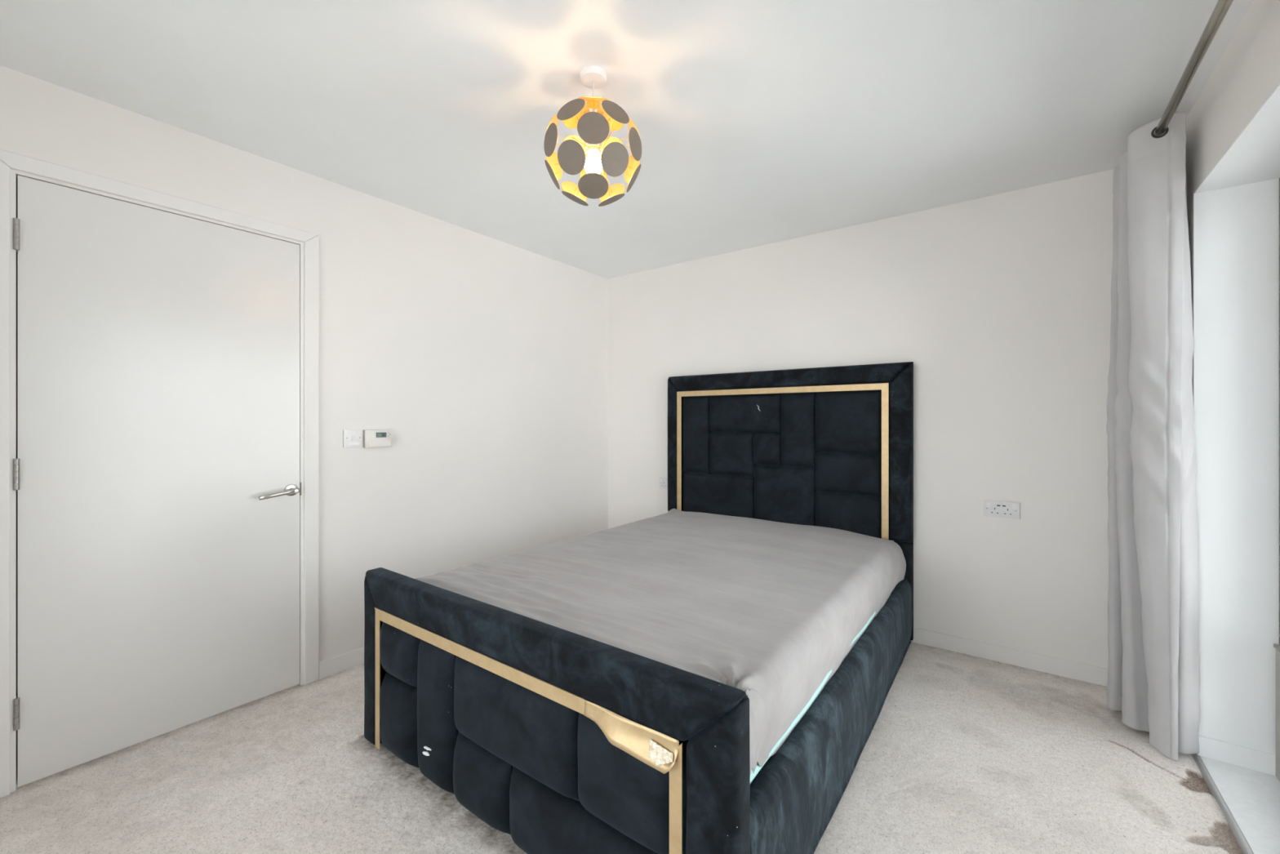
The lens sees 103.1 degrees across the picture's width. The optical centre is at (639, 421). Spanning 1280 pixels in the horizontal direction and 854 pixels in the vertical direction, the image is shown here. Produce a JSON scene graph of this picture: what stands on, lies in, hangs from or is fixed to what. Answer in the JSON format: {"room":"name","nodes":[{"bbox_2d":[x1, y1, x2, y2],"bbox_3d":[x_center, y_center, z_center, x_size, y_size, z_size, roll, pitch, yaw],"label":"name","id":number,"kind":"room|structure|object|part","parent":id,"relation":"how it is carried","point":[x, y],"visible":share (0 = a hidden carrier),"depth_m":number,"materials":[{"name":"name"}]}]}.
{"room":"bedroom","nodes":[
{"label":"bedroom","id":0,"kind":"room"},
{"bbox_2d":[0,65,608,787],"bbox_3d":[-1.956,0.040,2.963,1.300,2.620,3.950,0,0,36],"label":"wall","id":1,"kind":"structure","parent":0,"point":[484,358],"depth_m":2.81,"materials":[{"name":"paint"}]},
{"bbox_2d":[13,175,299,786],"bbox_3d":[-1.829,0.200,2.023,0.109,2.046,0.842,0,0,36],"label":"door","id":2,"kind":"structure","parent":1,"relation":"in","point":[156,468],"depth_m":1.95,"materials":[{"name":"paint"}]},
{"bbox_3d":[-1.602,0.323,2.256,0.021,0.037,0.153,0,0,36],"label":"lever","id":3,"kind":"part","parent":2,"relation":"part of","materials":[{"name":"metal"}]},
{"bbox_2d":[0,149,319,798],"bbox_3d":[-1.876,0.172,2.063,0.136,2.123,0.985,0,0,36],"label":"trim","id":4,"kind":"structure","parent":1,"relation":"attached to","point":[12,165],"depth_m":1.86,"materials":[{"name":"paint"}]},
{"bbox_3d":[-2.101,0.171,1.655,0.015,2.122,0.060,0,0,36],"label":"architrave","id":5,"kind":"part","parent":4,"relation":"part of","materials":[{"name":"paint"}]},
{"bbox_3d":[-1.827,-0.864,2.027,0.015,0.052,0.985,0,0,36],"label":"architrave","id":6,"kind":"part","parent":4,"relation":"part of","materials":[{"name":"paint"}]},
{"bbox_3d":[-1.592,0.315,2.376,0.022,0.060,0.005,0,0,36],"label":"strike plate","id":7,"kind":"part","parent":4,"relation":"part of","materials":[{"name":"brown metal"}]},
{"bbox_3d":[-1.553,0.171,2.400,0.015,2.122,0.060,0,0,36],"label":"architrave","id":8,"kind":"part","parent":4,"relation":"part of","materials":[{"name":"paint"}]},
{"bbox_2d":[319,646,364,679],"bbox_3d":[-1.427,1.193,2.573,0.014,0.082,3.950,0,0,36],"label":"baseboard","id":9,"kind":"structure","parent":1,"relation":"attached to","point":[333,665],"depth_m":2.50,"materials":[{"name":"paint"}]},
{"bbox_2d":[342,429,362,447],"bbox_3d":[-1.443,0.085,2.552,0.012,0.087,0.087,0,0,36],"label":"light switch","id":10,"kind":"object","parent":1,"relation":"attached to","point":[351,437],"visible":1,"depth_m":2.55,"materials":[{"name":"white plastic"}]},
{"bbox_2d":[363,429,391,448],"bbox_3d":[-1.364,0.090,2.646,0.029,0.091,0.135,0,0,36],"label":"thermostat","id":11,"kind":"object","parent":1,"relation":"attached to","point":[371,438],"visible":1,"depth_m":2.63,"materials":[{"name":"beige plastic"}]},
{"bbox_2d":[0,641,1243,853],"bbox_3d":[-0.145,1.235,1.625,3.244,0.011,3.984,0,0,36],"label":"floor","id":12,"kind":"structure","parent":0,"point":[962,753],"depth_m":1.70,"materials":[{"name":"beige carpet"}]},
{"bbox_2d":[364,361,913,853],"bbox_3d":[0.211,0.445,2.389,1.618,1.549,2.282,0,0,36],"label":"bed","id":13,"kind":"object","parent":12,"relation":"on","point":[559,740],"visible":0.75,"depth_m":1.56,"materials":[{"name":"fabric"}]},
{"bbox_3d":[-0.973,0.952,1.883,0.032,0.517,0.003,0,0,36],"label":"gold trim","id":14,"kind":"part","parent":13,"relation":"part of","materials":[{"name":"gold metal"}]},
{"bbox_3d":[-0.872,1.076,1.823,0.250,0.277,0.057,0,0,36],"label":"panel","id":15,"kind":"part","parent":13,"relation":"part of","materials":[{"name":"fabric"}]},
{"bbox_3d":[-0.872,0.827,1.824,0.250,0.215,0.056,0,0,36],"label":"panel","id":16,"kind":"part","parent":13,"relation":"part of","materials":[{"name":"fabric"}]},
{"bbox_3d":[-0.687,0.971,1.687,0.204,0.487,0.056,0,0,36],"label":"panel","id":17,"kind":"part","parent":13,"relation":"part of","materials":[{"name":"fabric"}]},
{"bbox_3d":[-0.562,0.711,1.577,1.056,0.038,0.003,0,0,36],"label":"gold trim","id":18,"kind":"part","parent":13,"relation":"part of","materials":[{"name":"gold metal"}]},
{"bbox_3d":[-0.495,1.106,1.546,0.267,0.216,0.055,0,0,36],"label":"panel","id":19,"kind":"part","parent":13,"relation":"part of","materials":[{"name":"fabric"}]},
{"bbox_3d":[-0.387,0.861,1.467,0.534,0.268,0.056,0,0,36],"label":"panel","id":20,"kind":"part","parent":13,"relation":"part of","materials":[{"name":"fabric"}]},
{"bbox_3d":[-0.154,1.106,1.295,0.573,0.216,0.056,0,0,36],"label":"panel","id":21,"kind":"part","parent":13,"relation":"part of","materials":[{"name":"fabric"}]},
{"bbox_3d":[-0.047,0.861,1.216,0.306,0.268,0.056,0,0,36],"label":"panel","id":22,"kind":"part","parent":13,"relation":"part of","materials":[{"name":"fabric"}]},
{"bbox_3d":[-0.033,0.727,1.174,0.276,0.070,0.024,0,0,36],"label":"gold trim","id":23,"kind":"part","parent":13,"relation":"part of","materials":[{"name":"gold metal"}]},
{"bbox_3d":[0.078,0.955,1.105,0.032,0.522,0.003,0,0,36],"label":"gold trim","id":24,"kind":"part","parent":13,"relation":"part of","materials":[{"name":"gold metal"}]},
{"bbox_3d":[0.283,0.228,3.666,0.036,0.885,0.003,0,0,36],"label":"gold trim","id":25,"kind":"part","parent":13,"relation":"part of","materials":[{"name":"gold metal"}]},
{"bbox_3d":[0.389,0.095,3.601,0.216,0.546,0.044,0,0,36],"label":"panel","id":26,"kind":"part","parent":13,"relation":"part of","materials":[{"name":"fabric"}]},
{"bbox_3d":[0.523,0.572,3.502,0.547,0.404,0.044,0,0,36],"label":"panel","id":27,"kind":"part","parent":13,"relation":"part of","materials":[{"name":"fabric"}]},
{"bbox_3d":[0.609,0.222,3.440,0.322,0.287,0.043,0,0,36],"label":"panel","id":28,"kind":"part","parent":13,"relation":"part of","materials":[{"name":"fabric"}]},
{"bbox_3d":[0.684,-0.051,3.383,0.512,0.253,0.044,0,0,36],"label":"panel","id":29,"kind":"part","parent":13,"relation":"part of","materials":[{"name":"fabric"}]},
{"bbox_3d":[0.815,0.181,3.287,0.186,0.206,0.045,0,0,36],"label":"panel","id":30,"kind":"part","parent":13,"relation":"part of","materials":[{"name":"fabric"}]},
{"bbox_3d":[0.831,-0.198,3.262,1.398,0.036,0.003,0,0,36],"label":"gold trim","id":31,"kind":"part","parent":13,"relation":"part of","materials":[{"name":"gold metal"}]},
{"bbox_3d":[0.905,0.531,3.221,0.396,0.486,0.044,0,0,36],"label":"panel","id":32,"kind":"part","parent":13,"relation":"part of","materials":[{"name":"fabric"}]},
{"bbox_3d":[0.979,0.053,3.167,0.212,0.461,0.044,0,0,36],"label":"panel","id":33,"kind":"part","parent":13,"relation":"part of","materials":[{"name":"fabric"}]},
{"bbox_2d":[750,539,893,785],"bbox_3d":[0.247,0.797,2.372,1.433,0.285,2.043,0,0,36],"label":"mattress","id":34,"kind":"object","parent":13,"relation":"on","point":[758,768],"visible":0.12,"depth_m":1.44,"materials":[{"name":"white fabric"}]},
{"bbox_2d":[415,508,906,773],"bbox_3d":[0.233,0.743,2.385,1.521,0.278,2.076,0,0,36],"label":"fitted sheet","id":35,"kind":"object","parent":34,"relation":"on","point":[765,610],"visible":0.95,"depth_m":1.86,"materials":[{"name":"grey fabric"}]},
{"bbox_3d":[0.840,1.038,1.954,0.080,0.351,2.120,0,0,36],"label":"rail","id":36,"kind":"part","parent":13,"relation":"part of","materials":[{"name":"fabric"}]},
{"bbox_3d":[1.217,0.602,2.990,0.376,0.344,0.045,0,0,36],"label":"panel","id":37,"kind":"part","parent":13,"relation":"part of","materials":[{"name":"fabric"}]},
{"bbox_3d":[1.218,0.306,2.991,0.376,0.241,0.044,0,0,36],"label":"panel","id":38,"kind":"part","parent":13,"relation":"part of","materials":[{"name":"fabric"}]},
{"bbox_3d":[1.218,0.003,2.991,0.376,0.361,0.044,0,0,36],"label":"panel","id":39,"kind":"part","parent":13,"relation":"part of","materials":[{"name":"fabric"}]},
{"bbox_3d":[1.379,0.228,2.858,0.036,0.885,0.003,0,0,36],"label":"gold trim","id":40,"kind":"part","parent":13,"relation":"part of","materials":[{"name":"gold metal"}]},
{"bbox_2d":[0,0,1253,278],"bbox_3d":[-0.055,-1.220,1.562,3.662,0.100,4.190,0,0,36],"label":"ceiling","id":41,"kind":"structure","parent":0,"point":[757,122],"depth_m":1.79,"materials":[{"name":"paint"}]},
{"bbox_2d":[543,65,641,206],"bbox_3d":[-0.158,-0.955,1.715,0.329,0.429,0.331,0,0,36],"label":"pendant light","id":42,"kind":"object","parent":41,"relation":"hanging from","point":[593,127],"visible":1,"depth_m":1.64,"materials":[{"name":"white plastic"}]},
{"bbox_3d":[-0.158,-1.054,1.715,0.004,0.189,0.004,0,0,36],"label":"cord","id":43,"kind":"part","parent":42,"relation":"part of","materials":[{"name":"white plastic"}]},
{"bbox_3d":[-0.158,-0.869,1.715,0.060,0.078,0.060,0,0,36],"label":"bulb","id":44,"kind":"part","parent":42,"relation":"part of","materials":[{"name":"white glass"}]},
{"bbox_2d":[608,168,1113,668],"bbox_3d":[1.152,0.055,3.200,3.662,2.450,0.120,0,0,36],"label":"wall","id":45,"kind":"structure","parent":0,"point":[999,304],"depth_m":2.71,"materials":[{"name":"paint"}]},
{"bbox_2d":[659,476,667,488],"bbox_3d":[0.208,0.466,3.813,0.146,0.085,0.014,0,0,36],"label":"wall socket","id":46,"kind":"object","parent":45,"relation":"attached to","point":[663,481],"visible":0.48,"depth_m":3.83,"materials":[{"name":"white plastic"}]},
{"bbox_2d":[983,499,1019,519],"bbox_3d":[1.851,0.451,2.602,0.150,0.083,0.014,0,0,36],"label":"double socket","id":47,"kind":"object","parent":45,"relation":"attached to","point":[1006,509],"visible":1,"depth_m":2.60,"materials":[{"name":"white plastic"}]},
{"bbox_2d":[911,626,1108,686],"bbox_3d":[1.035,1.193,3.203,3.203,0.082,0.014,0,0,36],"label":"baseboard","id":48,"kind":"structure","parent":45,"relation":"attached to","point":[1042,663],"depth_m":2.56,"materials":[{"name":"paint"}]},
{"bbox_2d":[1185,0,1279,644],"bbox_3d":[1.288,0.055,0.573,0.325,2.450,3.950,0,0,36],"label":"wall","id":49,"kind":"structure","parent":0,"point":[1247,72],"depth_m":1.56,"materials":[{"name":"paint"}]},
{"bbox_2d":[1154,0,1233,135],"bbox_3d":[1.359,-1.040,1.054,0.132,0.064,2.926,0,0,36],"label":"pole","id":50,"kind":"object","parent":49,"relation":"attached to","point":[1222,6],"visible":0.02,"depth_m":1.47,"materials":[{"name":"grey metal"}]},
{"bbox_2d":[1106,112,1200,761],"bbox_3d":[2.011,0.062,2.001,0.213,2.324,0.461,0,0,30],"label":"curtain","id":51,"kind":"object","parent":50,"relation":"hanging from","point":[1153,673],"visible":1,"depth_m":1.86,"materials":[{"name":"grey fabric"}]},
{"bbox_2d":[1191,753,1279,853],"bbox_3d":[1.507,1.241,0.926,0.272,0.037,2.179,0,0,36],"label":"window sill","id":52,"kind":"structure","parent":49,"relation":"attached to","point":[1248,799],"depth_m":1.64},
{"bbox_2d":[1196,734,1275,775],"bbox_3d":[2.131,1.190,1.813,0.199,0.072,0.018,0,0,36],"label":"baseboard reveal","id":53,"kind":"structure","parent":49,"relation":"attached to","point":[1259,760],"depth_m":1.81,"materials":[{"name":"paint"}]},
{"bbox_2d":[1193,83,1279,753],"bbox_3d":[1.487,0.190,0.945,0.202,2.080,2.189,0,0,36],"label":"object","id":54,"kind":"structure","parent":49,"relation":"attached to","point":[1236,204],"depth_m":1.81,"materials":[{"name":"paint"}]},
{"bbox_2d":[1273,177,1279,781],"bbox_3d":[1.593,0.191,0.867,0.093,2.064,2.171,0,0,36],"label":"window","id":55,"kind":"structure","parent":49,"relation":"in","point":[1277,646],"depth_m":1.75,"materials":[{"name":"clear glass"}]}
]}

